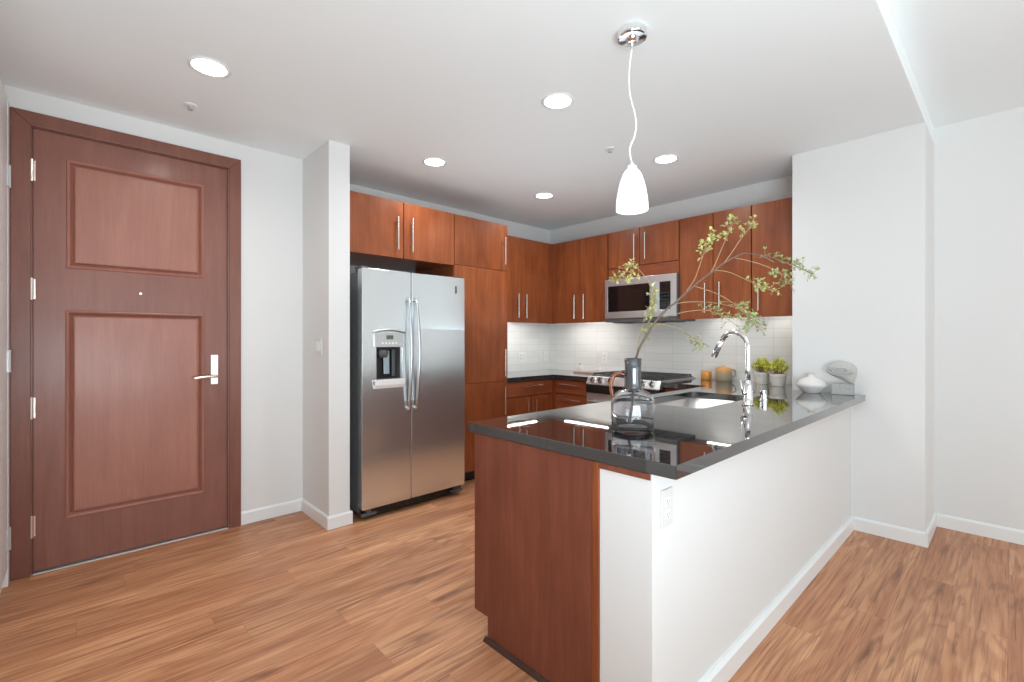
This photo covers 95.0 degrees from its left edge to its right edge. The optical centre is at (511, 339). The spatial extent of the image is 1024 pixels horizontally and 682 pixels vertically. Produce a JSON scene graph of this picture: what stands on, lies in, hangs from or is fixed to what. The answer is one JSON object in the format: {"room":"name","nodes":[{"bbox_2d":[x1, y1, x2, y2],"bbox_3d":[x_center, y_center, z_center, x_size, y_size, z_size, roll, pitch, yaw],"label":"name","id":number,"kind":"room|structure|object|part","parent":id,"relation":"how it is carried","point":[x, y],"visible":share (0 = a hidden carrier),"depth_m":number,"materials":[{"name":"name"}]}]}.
{"room":"apartment kitchen","nodes":[
{"label":"apartment kitchen","id":0,"kind":"room"},
{"bbox_2d":[4,85,302,579],"bbox_3d":[-2.218,-0.031,3.023,1.669,2.632,0.140,0,0,-43],"label":"wall","id":1,"kind":"structure","parent":0,"point":[271,183],"depth_m":3.35,"materials":[{"name":"white paint"}]},
{"bbox_2d":[10,107,240,580],"bbox_3d":[-2.297,0.025,2.893,1.090,2.519,0.203,0,0,-43],"label":"door","id":2,"kind":"structure","parent":1,"relation":"in","point":[119,240],"depth_m":2.81,"materials":[{"name":"brown wood"}]},
{"bbox_3d":[-2.640,0.026,2.518,0.077,2.518,0.019,0,0,-43],"label":"casing","id":3,"kind":"part","parent":2,"relation":"part of","materials":[{"name":"brown wood"}]},
{"bbox_3d":[-2.270,-1.196,2.864,1.087,0.076,0.019,0,0,-43],"label":"casing","id":4,"kind":"part","parent":2,"relation":"part of","materials":[{"name":"brown wood"}]},
{"bbox_3d":[-2.291,0.426,2.888,0.663,1.176,0.048,0,0,-43],"label":"panel","id":5,"kind":"part","parent":2,"relation":"part of","materials":[{"name":"brown wood"}]},
{"bbox_3d":[-2.290,-0.709,2.889,0.657,0.612,0.048,0,0,-43],"label":"panel","id":6,"kind":"part","parent":2,"relation":"part of","materials":[{"name":"brown wood"}]},
{"bbox_3d":[-2.007,0.250,3.071,0.146,0.029,0.069,0,0,-43],"label":"lever","id":7,"kind":"part","parent":2,"relation":"part of","materials":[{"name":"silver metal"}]},
{"bbox_3d":[-1.991,0.203,3.136,0.043,0.197,0.012,0,0,-43],"label":"handle plate","id":8,"kind":"part","parent":2,"relation":"part of","materials":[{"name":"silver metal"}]},
{"bbox_3d":[-1.899,0.026,3.212,0.072,2.518,0.019,0,0,-43],"label":"casing","id":9,"kind":"part","parent":2,"relation":"part of","materials":[{"name":"brown wood"}]},
{"bbox_2d":[241,498,302,524],"bbox_3d":[-1.722,1.241,3.382,0.415,0.088,0.014,0,0,-43],"label":"baseboard","id":10,"kind":"structure","parent":1,"relation":"attached to","point":[258,514],"depth_m":3.36,"materials":[{"name":"white paint"}]},
{"bbox_2d":[303,140,349,515],"bbox_3d":[-1.482,-0.031,3.537,0.148,2.632,0.874,0,0,-43],"label":"wall column","id":11,"kind":"structure","parent":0,"point":[326,171],"depth_m":3.25,"materials":[{"name":"white paint"}]},
{"bbox_2d":[301,499,327,529],"bbox_3d":[-1.407,1.241,3.338,0.014,0.088,0.481,0,0,-43],"label":"baseboard","id":12,"kind":"structure","parent":11,"relation":"attached to","point":[317,515],"depth_m":3.32,"materials":[{"name":"white paint"}]},
{"bbox_2d":[315,338,321,354],"bbox_3d":[-1.359,0.050,3.290,0.009,0.118,0.116,0,0,-43],"label":"light switch","id":13,"kind":"object","parent":11,"relation":"attached to","point":[318,341],"visible":1,"depth_m":3.28,"materials":[{"name":"white plastic"}]},
{"bbox_2d":[327,510,352,529],"bbox_3d":[-1.179,1.241,3.213,0.176,0.088,0.014,0,0,-43],"label":"baseboard","id":14,"kind":"structure","parent":11,"relation":"attached to","point":[345,518],"depth_m":3.21,"materials":[{"name":"white paint"}]},
{"bbox_2d":[350,184,549,273],"bbox_3d":[-0.592,-0.031,4.900,3.015,2.632,0.100,0,0,-43],"label":"wall","id":15,"kind":"structure","parent":0,"point":[514,229],"depth_m":4.96,"materials":[{"name":"white paint"}]},
{"bbox_2d":[350,191,453,271],"bbox_3d":[-1.065,-0.861,3.927,0.991,0.447,0.672,0,0,-43],"label":"upper cabinet","id":16,"kind":"object","parent":15,"relation":"attached to","point":[389,234],"visible":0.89,"depth_m":3.73,"materials":[{"name":"brown wood"}]},
{"bbox_3d":[-1.046,-0.860,3.547,0.493,0.444,0.019,0,0,-43],"label":"door","id":17,"kind":"part","parent":16,"relation":"part of","materials":[{"name":"brown wood"}]},
{"bbox_3d":[-0.889,-0.825,3.657,0.012,0.260,0.036,0,0,-43],"label":"handle","id":18,"kind":"part","parent":16,"relation":"part of","materials":[{"name":"silver metal"}]},
{"bbox_3d":[-0.796,-0.825,3.743,0.012,0.264,0.036,0,0,-43],"label":"handle","id":19,"kind":"part","parent":16,"relation":"part of","materials":[{"name":"silver metal"}]},
{"bbox_3d":[-0.684,-0.860,3.886,0.486,0.444,0.019,0,0,-43],"label":"door","id":20,"kind":"part","parent":16,"relation":"part of","materials":[{"name":"brown wood"}]},
{"bbox_2d":[507,322,549,371],"bbox_3d":[-0.003,0.083,5.377,1.284,0.576,0.008,0,0,-43],"label":"backsplash","id":21,"kind":"structure","parent":15,"relation":"attached to","point":[533,339],"depth_m":5.56,"materials":[{"name":"tile"}]},
{"bbox_2d":[518,352,525,361],"bbox_3d":[0.119,0.208,5.479,0.116,0.118,0.009,0,0,-43],"label":"outlet","id":22,"kind":"object","parent":21,"relation":"attached to","point":[521,355],"visible":1,"depth_m":5.47,"materials":[{"name":"white plastic"}]},
{"bbox_2d":[543,351,547,360],"bbox_3d":[0.414,0.206,5.755,0.072,0.118,0.009,0,0,-43],"label":"light switch","id":23,"kind":"object","parent":21,"relation":"attached to","point":[545,353],"visible":1,"depth_m":5.75,"materials":[{"name":"white plastic"}]},
{"bbox_2d":[506,235,551,323],"bbox_3d":[0.012,-0.629,5.143,0.985,0.910,0.370,0,0,-43],"label":"upper cabinet","id":24,"kind":"object","parent":15,"relation":"attached to","point":[529,262],"visible":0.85,"depth_m":5.09,"materials":[{"name":"brown wood"}]},
{"bbox_3d":[-0.081,-0.629,4.864,0.464,0.905,0.019,0,0,-43],"label":"door","id":25,"kind":"part","parent":24,"relation":"part of","materials":[{"name":"brown wood"}]},
{"bbox_3d":[0.066,-0.354,4.964,0.012,0.257,0.036,0,0,-43],"label":"handle","id":26,"kind":"part","parent":24,"relation":"part of","materials":[{"name":"silver metal"}]},
{"bbox_3d":[0.152,-0.354,5.045,0.012,0.257,0.036,0,0,-43],"label":"handle","id":27,"kind":"part","parent":24,"relation":"part of","materials":[{"name":"silver metal"}]},
{"bbox_3d":[0.246,-0.629,5.170,0.420,0.905,0.019,0,0,-43],"label":"door","id":28,"kind":"part","parent":24,"relation":"part of","materials":[{"name":"brown wood"}]},
{"bbox_2d":[0,0,933,230],"bbox_3d":[-1.235,-1.497,1.860,8.139,0.300,3.661,0,0,-43],"label":"ceiling","id":29,"kind":"structure","parent":0,"point":[734,90],"depth_m":2.48,"materials":[{"name":"white paint"}]},
{"bbox_2d":[183,102,197,110],"bbox_3d":[-1.850,-1.333,2.698,0.068,0.028,0.068,0,0,-43],"label":"sprinkler","id":30,"kind":"object","parent":29,"relation":"attached to","point":[189,105],"visible":1,"depth_m":2.69,"materials":[{"name":"white paint"}]},
{"bbox_2d":[187,56,230,77],"bbox_3d":[-1.498,-1.343,2.321,0.184,0.007,0.184,0,0,-43],"label":"recessed light","id":31,"kind":"object","parent":29,"relation":"in","point":[210,67],"visible":1,"depth_m":2.32,"materials":[{"name":"white paint"}]},
{"bbox_2d":[422,157,446,166],"bbox_3d":[-0.588,-1.343,3.565,0.184,0.007,0.184,0,0,-43],"label":"recessed light","id":32,"kind":"object","parent":29,"relation":"in","point":[432,161],"visible":1,"depth_m":3.56,"materials":[{"name":"white"}]},
{"bbox_2d":[534,193,553,198],"bbox_3d":[0.302,-1.343,4.398,0.184,0.007,0.184,0,0,-43],"label":"recessed light","id":33,"kind":"object","parent":29,"relation":"in","point":[538,195],"visible":1,"depth_m":4.39,"materials":[{"name":"white"}]},
{"bbox_2d":[542,93,573,109],"bbox_3d":[0.260,-1.343,2.654,0.184,0.007,0.184,0,0,-43],"label":"recessed light","id":34,"kind":"object","parent":29,"relation":"in","point":[555,101],"visible":1,"depth_m":2.65,"materials":[{"name":"white"}]},
{"bbox_2d":[605,147,614,152],"bbox_3d":[0.693,-1.333,3.314,0.068,0.028,0.068,0,0,-43],"label":"sprinkler","id":35,"kind":"object","parent":29,"relation":"attached to","point":[609,149],"visible":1,"depth_m":3.30,"materials":[{"name":"white paint"}]},
{"bbox_2d":[616,21,648,214],"bbox_3d":[0.525,-0.954,2.049,0.139,0.786,0.139,0,0,-43],"label":"pendant lamp","id":36,"kind":"object","parent":29,"relation":"hanging from","point":[632,197],"visible":1,"depth_m":2.01,"materials":[{"name":"white glass"}]},
{"bbox_3d":[0.525,-0.651,2.049,0.139,0.181,0.139,0,0,-43],"label":"lamp shade","id":37,"kind":"part","parent":36,"relation":"part of","materials":[{"name":"white glass"}]},
{"bbox_3d":[0.527,-1.017,2.048,0.039,0.502,0.010,0,0,-3],"label":"cord","id":38,"kind":"part","parent":36,"relation":"part of","materials":[{"name":"white plastic"}]},
{"bbox_2d":[653,154,678,163],"bbox_3d":[1.151,-1.343,3.506,0.184,0.007,0.184,0,0,-43],"label":"recessed light","id":39,"kind":"object","parent":29,"relation":"in","point":[668,158],"visible":1,"depth_m":3.50,"materials":[{"name":"white"}]},
{"bbox_2d":[0,479,1023,681],"bbox_3d":[1.181,1.325,-0.721,8.139,0.080,10.732,0,0,-43],"label":"floor","id":40,"kind":"structure","parent":0,"point":[388,596],"depth_m":2.21,"materials":[{"name":"brown wood"}]},
{"bbox_2d":[350,266,463,517],"bbox_3d":[-0.978,0.384,3.851,0.896,1.802,0.891,0,0,-43],"label":"refrigerator","id":41,"kind":"object","parent":40,"relation":"on","point":[407,329],"visible":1,"depth_m":3.49,"materials":[{"name":"grey metal"}]},
{"bbox_3d":[-0.938,0.105,3.409,0.084,0.060,0.050,0,0,-43],"label":"spout","id":42,"kind":"part","parent":41,"relation":"part of","materials":[{"name":"grey plastic"}]},
{"bbox_3d":[-0.927,0.350,3.425,0.388,1.700,0.068,0,0,-43],"label":"freezer door","id":43,"kind":"part","parent":41,"relation":"part of","materials":[{"name":"silver metal"}]},
{"bbox_3d":[-0.892,0.006,3.404,0.238,0.102,0.013,0,0,-43],"label":"control panel","id":44,"kind":"part","parent":41,"relation":"part of","materials":[{"name":"silver metal"}]},
{"bbox_3d":[-0.762,0.110,3.494,0.030,0.852,0.074,0,0,-43],"label":"handle","id":45,"kind":"part","parent":41,"relation":"part of","materials":[{"name":"silver metal"}]},
{"bbox_3d":[-0.714,0.110,3.539,0.075,0.852,0.028,0,0,41],"label":"handle","id":46,"kind":"part","parent":41,"relation":"part of","materials":[{"name":"silver metal"}]},
{"bbox_3d":[-0.598,0.350,3.733,0.501,1.700,0.068,0,0,-43],"label":"fridge door","id":47,"kind":"part","parent":41,"relation":"part of","materials":[{"name":"silver metal"}]},
{"bbox_2d":[415,214,506,480],"bbox_3d":[-0.474,0.101,4.481,0.624,2.369,0.672,0,0,-43],"label":"pantry cabinet","id":48,"kind":"object","parent":40,"relation":"on","point":[480,246],"visible":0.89,"depth_m":4.25,"materials":[{"name":"brown wood"}]},
{"bbox_3d":[-0.275,-0.124,4.269,0.619,1.036,0.019,0,0,-43],"label":"door","id":49,"kind":"part","parent":48,"relation":"part of","materials":[{"name":"brown wood"}]},
{"bbox_3d":[-0.275,-0.865,4.269,0.619,0.434,0.019,0,0,-43],"label":"door","id":50,"kind":"part","parent":48,"relation":"part of","materials":[{"name":"brown wood"}]},
{"bbox_3d":[-0.275,0.788,4.269,0.619,0.779,0.019,0,0,-43],"label":"door","id":51,"kind":"part","parent":48,"relation":"part of","materials":[{"name":"brown wood"}]},
{"bbox_3d":[-0.067,0.583,4.426,0.012,0.262,0.036,0,0,-43],"label":"handle","id":52,"kind":"part","parent":48,"relation":"part of","materials":[{"name":"silver metal"}]},
{"bbox_3d":[-0.067,0.224,4.426,0.012,0.258,0.036,0,0,-43],"label":"handle","id":53,"kind":"part","parent":48,"relation":"part of","materials":[{"name":"silver metal"}]},
{"bbox_3d":[-0.067,-0.829,4.426,0.012,0.257,0.036,0,0,-43],"label":"handle","id":54,"kind":"part","parent":48,"relation":"part of","materials":[{"name":"silver metal"}]},
{"bbox_2d":[507,379,552,415],"bbox_3d":[0.019,0.850,4.956,0.739,0.871,0.652,0,0,-43],"label":"base cabinet","id":55,"kind":"object","parent":40,"relation":"on","point":[523,397],"visible":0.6,"depth_m":4.71,"materials":[{"name":"brown wood"}]},
{"bbox_3d":[0.069,0.875,4.618,0.327,0.604,0.019,0,0,-43],"label":"door","id":56,"kind":"part","parent":55,"relation":"part of","materials":[{"name":"brown wood"}]},
{"bbox_3d":[0.174,0.495,4.716,0.615,0.139,0.019,0,0,-43],"label":"drawer","id":57,"kind":"part","parent":55,"relation":"part of","materials":[{"name":"brown wood"}]},
{"bbox_3d":[0.296,0.875,4.830,0.281,0.604,0.019,0,0,-43],"label":"door","id":58,"kind":"part","parent":55,"relation":"part of","materials":[{"name":"brown wood"}]},
{"bbox_2d":[506,369,596,381],"bbox_3d":[0.370,0.392,4.984,1.293,0.042,1.091,0,0,-43],"label":"countertop","id":59,"kind":"structure","parent":55,"relation":"on","point":[513,376],"depth_m":4.87,"materials":[{"name":"black stone"}]},
{"bbox_2d":[573,369,607,373],"bbox_3d":[0.859,0.356,5.133,0.170,0.030,0.360,0,0,-43],"label":"serving tray","id":60,"kind":"object","parent":59,"relation":"on","point":[583,370],"visible":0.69,"depth_m":5.10,"materials":[{"name":"beige ceramic"}]},
{"bbox_2d":[475,433,650,681],"bbox_3d":[1.024,0.850,2.610,2.518,0.871,0.898,0,0,-43],"label":"base cabinet","id":61,"kind":"object","parent":40,"relation":"on","point":[537,510],"visible":0.35,"depth_m":1.78,"materials":[{"name":"brown wood"}]},
{"bbox_3d":[0.062,0.850,1.837,0.021,0.870,0.641,0,0,-43],"label":"panel","id":62,"kind":"part","parent":61,"relation":"part of","materials":[{"name":"brown wood"}]},
{"bbox_2d":[468,378,864,479],"bbox_3d":[1.117,0.392,2.910,3.038,0.042,1.381,0,0,-43],"label":"countertop","id":63,"kind":"structure","parent":61,"relation":"on","point":[684,441],"depth_m":1.99,"materials":[{"name":"black stone"}]},
{"bbox_2d":[609,358,654,433],"bbox_3d":[0.487,0.224,1.887,0.171,0.292,0.171,0,0,-43],"label":"glass vase","id":64,"kind":"object","parent":63,"relation":"on","point":[632,407],"visible":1,"depth_m":1.83,"materials":[{"name":"clear glass"}]},
{"bbox_3d":[0.425,0.182,1.887,0.064,0.106,0.015,0,0,0],"label":"handle","id":65,"kind":"part","parent":64,"relation":"part of","materials":[{"name":"orange glass"}]},
{"bbox_2d":[609,214,819,358],"bbox_3d":[0.871,-0.092,1.910,0.958,0.886,0.275,0,0,-3],"label":"branch","id":66,"kind":"object","parent":64,"relation":"in","point":[711,237],"visible":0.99,"depth_m":1.93,"materials":[{"name":"green plant"}]},
{"bbox_3d":[0.888,-0.005,1.954,0.844,0.713,0.045,0,0,-9],"label":"stem","id":67,"kind":"part","parent":66,"relation":"part of","materials":[{"name":"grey plant"}]},
{"bbox_2d":[658,398,734,407],"bbox_3d":[1.144,0.513,2.908,0.805,0.202,0.462,0,0,-43],"label":"sink","id":68,"kind":"object","parent":63,"relation":"in","point":[688,402],"visible":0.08,"depth_m":3.24,"materials":[{"name":"silver metal"}]},
{"bbox_2d":[701,371,711,379],"bbox_3d":[1.776,0.331,4.285,0.094,0.080,0.094,0,0,-43],"label":"candle jar","id":69,"kind":"object","parent":63,"relation":"on","point":[705,375],"visible":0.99,"depth_m":4.25,"materials":[{"name":"orange glass"}]},
{"bbox_2d":[715,365,735,381],"bbox_3d":[1.877,0.299,4.137,0.150,0.143,0.145,0,0,-43],"label":"candle jar","id":70,"kind":"object","parent":63,"relation":"on","point":[722,374],"visible":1,"depth_m":4.08,"materials":[{"name":"orange glass"}]},
{"bbox_2d":[711,330,753,405],"bbox_3d":[1.275,0.159,2.715,0.096,0.424,0.248,0,0,-22],"label":"faucet","id":71,"kind":"object","parent":63,"relation":"on","point":[746,390],"visible":1,"depth_m":2.63,"materials":[{"name":"silver metal"}]},
{"bbox_3d":[1.297,0.270,2.620,0.066,0.089,0.025,0,0,-28],"label":"lever","id":72,"kind":"part","parent":71,"relation":"part of","materials":[{"name":"silver metal"}]},
{"bbox_2d":[751,357,769,383],"bbox_3d":[2.072,0.260,3.883,0.157,0.222,0.168,0,0,-43],"label":"potted plant","id":73,"kind":"object","parent":63,"relation":"on","point":[761,377],"visible":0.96,"depth_m":3.85,"materials":[{"name":"green plant"}]},
{"bbox_3d":[2.067,0.322,3.880,0.124,0.097,0.124,0,0,-43],"label":"pot","id":74,"kind":"part","parent":73,"relation":"part of","materials":[{"name":"ceramic"}]},
{"bbox_2d":[759,390,767,400],"bbox_3d":[1.527,0.340,2.847,0.048,0.063,0.048,0,0,-43],"label":"air gap cap","id":75,"kind":"object","parent":63,"relation":"on","point":[763,393],"visible":1,"depth_m":2.83,"materials":[{"name":"silver metal"}]},
{"bbox_2d":[767,357,788,385],"bbox_3d":[2.111,0.254,3.711,0.152,0.232,0.171,0,0,34],"label":"potted plant","id":76,"kind":"object","parent":63,"relation":"on","point":[777,379],"visible":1,"depth_m":3.68,"materials":[{"name":"green plant"}]},
{"bbox_3d":[2.107,0.322,3.712,0.124,0.097,0.124,0,0,-43],"label":"pot","id":77,"kind":"part","parent":76,"relation":"part of","materials":[{"name":"ceramic"}]},
{"bbox_2d":[796,373,826,392],"bbox_3d":[2.074,0.303,3.250,0.184,0.136,0.184,0,0,-43],"label":"vase","id":78,"kind":"object","parent":63,"relation":"on","point":[809,384],"visible":1,"depth_m":3.20,"materials":[{"name":"white ceramic"}]},
{"bbox_2d":[826,362,856,394],"bbox_3d":[2.209,0.261,3.144,0.079,0.220,0.175,0,0,-43],"label":"stone sculpture","id":79,"kind":"object","parent":63,"relation":"on","point":[846,371],"visible":1,"depth_m":3.11,"materials":[{"name":"stone"}]},
{"bbox_2d":[554,379,586,408],"bbox_3d":[0.784,0.850,5.009,0.654,0.871,0.558,0,0,-43],"label":"base cabinet","id":80,"kind":"object","parent":40,"relation":"on","point":[567,393],"visible":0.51,"depth_m":4.79,"materials":[{"name":"brown wood"}]},
{"bbox_3d":[0.617,0.648,4.777,0.019,0.149,0.431,0,0,-43],"label":"drawer","id":81,"kind":"part","parent":80,"relation":"part of","materials":[{"name":"brown wood"}]},
{"bbox_3d":[0.617,0.495,4.777,0.019,0.139,0.431,0,0,-43],"label":"drawer","id":82,"kind":"part","parent":80,"relation":"part of","materials":[{"name":"brown wood"}]},
{"bbox_2d":[586,370,695,403],"bbox_3d":[1.212,0.808,4.485,0.724,0.954,0.780,0,0,-43],"label":"range","id":83,"kind":"object","parent":40,"relation":"on","point":[597,386],"visible":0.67,"depth_m":4.38,"materials":[{"name":"silver metal"}]},
{"bbox_3d":[0.969,0.595,4.258,0.058,0.024,0.680,0,0,-43],"label":"handle","id":84,"kind":"part","parent":83,"relation":"part of","materials":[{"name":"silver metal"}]},
{"bbox_3d":[1.011,0.784,4.297,0.059,0.532,0.774,0,0,-43],"label":"oven door","id":85,"kind":"part","parent":83,"relation":"part of","materials":[{"name":"silver metal"}]},
{"bbox_3d":[1.231,0.398,4.503,0.672,0.078,0.779,0,0,-43],"label":"control panel","id":86,"kind":"part","parent":83,"relation":"part of","materials":[{"name":"silver metal"}]},
{"bbox_2d":[592,374,693,380],"bbox_3d":[1.252,0.356,4.522,0.579,0.006,0.756,0,0,-43],"label":"cooktop","id":87,"kind":"object","parent":83,"relation":"in","point":[657,377],"depth_m":4.30,"materials":[{"name":"black metal"}]},
{"bbox_2d":[665,388,682,391],"bbox_3d":[1.664,0.850,4.070,0.654,0.871,0.428,0,0,-43],"label":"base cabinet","id":88,"kind":"object","parent":40,"relation":"on","point":[666,389],"visible":0.02,"depth_m":3.99,"materials":[{"name":"brown wood"}]},
{"bbox_3d":[1.448,0.495,3.889,0.019,0.139,0.375,0,0,-43],"label":"drawer","id":89,"kind":"part","parent":88,"relation":"part of","materials":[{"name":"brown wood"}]},
{"bbox_2d":[600,407,850,681],"bbox_3d":[1.296,0.850,2.379,2.561,0.871,0.198,0,0,-43],"label":"wall","id":90,"kind":"structure","parent":0,"point":[674,598],"depth_m":1.70,"materials":[{"name":"white paint"}]},
{"bbox_2d":[660,486,672,528],"bbox_3d":[0.491,0.533,1.483,0.072,0.118,0.008,0,0,-43],"label":"outlet","id":91,"kind":"object","parent":90,"relation":"attached to","point":[666,495],"visible":1,"depth_m":1.48,"materials":[{"name":"white plastic"}]},
{"bbox_2d":[665,496,670,506],"bbox_3d":[0.493,0.513,1.481,0.032,0.028,0.002,0,0,-43],"label":"receptacle","id":92,"kind":"object","parent":91,"relation":"attached to","point":[667,498],"depth_m":1.48,"materials":[{"name":"grey plastic"}]},
{"bbox_2d":[665,509,670,519],"bbox_3d":[0.493,0.553,1.481,0.032,0.028,0.002,0,0,-43],"label":"receptacle","id":93,"kind":"object","parent":91,"relation":"attached to","point":[667,511],"depth_m":1.48,"materials":[{"name":"grey plastic"}]},
{"bbox_2d":[698,516,853,681],"bbox_3d":[1.372,1.241,2.299,2.561,0.088,0.022,0,0,-43],"label":"baseboard","id":94,"kind":"structure","parent":90,"relation":"attached to","point":[727,665],"depth_m":2.10,"materials":[{"name":"white paint"}]},
{"bbox_2d":[550,106,1023,529],"bbox_3d":[4.110,-0.085,2.020,0.115,2.740,10.532,0,0,-43],"label":"wall","id":95,"kind":"structure","parent":0,"point":[979,162],"depth_m":3.09,"materials":[{"name":"white paint"}]},
{"bbox_2d":[552,234,608,323],"bbox_3d":[0.824,-0.629,5.181,0.361,0.910,0.766,0,0,-43],"label":"upper cabinet","id":96,"kind":"object","parent":95,"relation":"attached to","point":[580,271],"visible":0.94,"depth_m":5.06,"materials":[{"name":"brown wood"}]},
{"bbox_3d":[0.614,-0.629,5.208,0.019,0.905,0.350,0,0,-43],"label":"door","id":97,"kind":"part","parent":96,"relation":"part of","materials":[{"name":"brown wood"}]},
{"bbox_3d":[0.681,-0.350,5.096,0.036,0.262,0.012,0,0,-43],"label":"handle","id":98,"kind":"part","parent":96,"relation":"part of","materials":[{"name":"silver metal"}]},
{"bbox_3d":[0.861,-0.629,4.944,0.019,0.905,0.362,0,0,-43],"label":"door","id":99,"kind":"part","parent":96,"relation":"part of","materials":[{"name":"brown wood"}]},
{"bbox_2d":[608,220,679,278],"bbox_3d":[1.352,-0.841,4.617,0.361,0.487,0.771,0,0,-43],"label":"upper cabinet","id":100,"kind":"object","parent":95,"relation":"attached to","point":[655,248],"visible":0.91,"depth_m":4.47,"materials":[{"name":"brown wood"}]},
{"bbox_3d":[1.115,-0.899,4.673,0.019,0.364,0.357,0,0,-43],"label":"door","id":101,"kind":"part","parent":100,"relation":"part of","materials":[{"name":"brown wood"}]},
{"bbox_3d":[1.269,-0.891,4.468,0.036,0.256,0.012,0,0,-43],"label":"handle","id":102,"kind":"part","parent":100,"relation":"part of","materials":[{"name":"silver metal"}]},
{"bbox_2d":[605,273,694,323],"bbox_3d":[1.322,-0.376,4.586,0.430,0.434,0.772,0,0,-43],"label":"microwave","id":103,"kind":"object","parent":100,"relation":"attached to","point":[625,303],"visible":0.79,"depth_m":4.46,"materials":[{"name":"grey metal"}]},
{"bbox_3d":[1.402,-0.399,4.285,0.018,0.256,0.109,0,0,-43],"label":"control panel","id":104,"kind":"part","parent":103,"relation":"part of","materials":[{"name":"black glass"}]},
{"bbox_3d":[1.378,-0.899,4.392,0.019,0.364,0.397,0,0,-43],"label":"door","id":105,"kind":"part","parent":100,"relation":"part of","materials":[{"name":"brown wood"}]},
{"bbox_2d":[550,316,791,383],"bbox_3d":[1.431,0.083,4.792,0.008,0.576,2.824,0,0,-43],"label":"backsplash","id":106,"kind":"structure","parent":95,"relation":"attached to","point":[667,349],"depth_m":4.61,"materials":[{"name":"tile"}]},
{"bbox_2d":[602,352,606,362],"bbox_3d":[1.028,0.207,5.210,0.008,0.118,0.072,0,0,-43],"label":"outlet","id":107,"kind":"object","parent":106,"relation":"attached to","point":[604,354],"visible":1,"depth_m":5.21,"materials":[{"name":"white plastic"}]},
{"bbox_2d":[680,205,751,319],"bbox_3d":[1.828,-0.630,4.109,0.361,0.908,0.613,0,0,-43],"label":"upper cabinet","id":108,"kind":"object","parent":95,"relation":"attached to","point":[730,286],"visible":0.74,"depth_m":3.99,"materials":[{"name":"brown wood"}]},
{"bbox_3d":[1.623,-0.629,4.130,0.019,0.905,0.296,0,0,-43],"label":"door","id":109,"kind":"part","parent":108,"relation":"part of","materials":[{"name":"brown wood"}]},
{"bbox_3d":[1.749,-0.354,3.955,0.036,0.257,0.012,0,0,-43],"label":"handle","id":110,"kind":"part","parent":108,"relation":"part of","materials":[{"name":"silver metal"}]},
{"bbox_3d":[1.833,-0.629,3.906,0.019,0.905,0.303,0,0,-43],"label":"door","id":111,"kind":"part","parent":108,"relation":"part of","materials":[{"name":"brown wood"}]},
{"bbox_2d":[752,197,791,316],"bbox_3d":[2.153,-0.630,3.762,0.361,0.908,0.330,0,0,-43],"label":"upper cabinet","id":112,"kind":"object","parent":95,"relation":"attached to","point":[773,231],"visible":0.56,"depth_m":3.67,"materials":[{"name":"brown wood"}]},
{"bbox_3d":[1.960,-0.354,3.730,0.036,0.257,0.012,0,0,-43],"label":"handle","id":113,"kind":"part","parent":112,"relation":"part of","materials":[{"name":"silver metal"}]},
{"bbox_2d":[937,513,1023,544],"bbox_3d":[5.296,1.241,0.682,0.014,0.088,6.957,0,0,-43],"label":"baseboard","id":114,"kind":"structure","parent":95,"relation":"attached to","point":[1007,534],"depth_m":3.06,"materials":[{"name":"white paint"}]},
{"bbox_2d":[792,122,933,531],"bbox_3d":[2.516,-0.031,3.368,0.571,2.632,0.736,0,0,-43],"label":"wall","id":115,"kind":"structure","parent":0,"point":[863,208],"depth_m":3.10,"materials":[{"name":"white paint"}]},
{"bbox_2d":[854,517,924,546],"bbox_3d":[2.432,1.241,3.030,0.014,0.088,0.359,0,0,-43],"label":"baseboard","id":116,"kind":"structure","parent":115,"relation":"attached to","point":[898,533],"depth_m":3.02,"materials":[{"name":"white paint"}]},
{"bbox_2d":[925,513,936,547],"bbox_3d":[2.736,1.241,3.060,0.500,0.088,0.014,0,0,-43],"label":"baseboard","id":117,"kind":"structure","parent":115,"relation":"attached to","point":[932,525],"depth_m":3.01,"materials":[{"name":"white paint"}]},
{"bbox_2d":[887,0,1023,127],"bbox_3d":[2.433,-1.551,-2.058,8.139,0.192,7.070,0,0,-43],"label":"ceiling","id":118,"kind":"structure","parent":0,"point":[966,57],"depth_m":2.38,"materials":[{"name":"white paint"}]},
{"bbox_3d":[-2.069,-0.031,1.730,0.120,2.632,1.953,0,0,-43],"label":"wall","id":119,"kind":"structure","parent":0,"visible":0},
{"bbox_2d":[0,78,10,591],"bbox_3d":[-2.322,0.025,2.113,0.032,2.520,1.000,0,0,-43],"label":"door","id":120,"kind":"structure","parent":119,"relation":"in","point":[5,168],"depth_m":2.32,"materials":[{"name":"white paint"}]}
]}

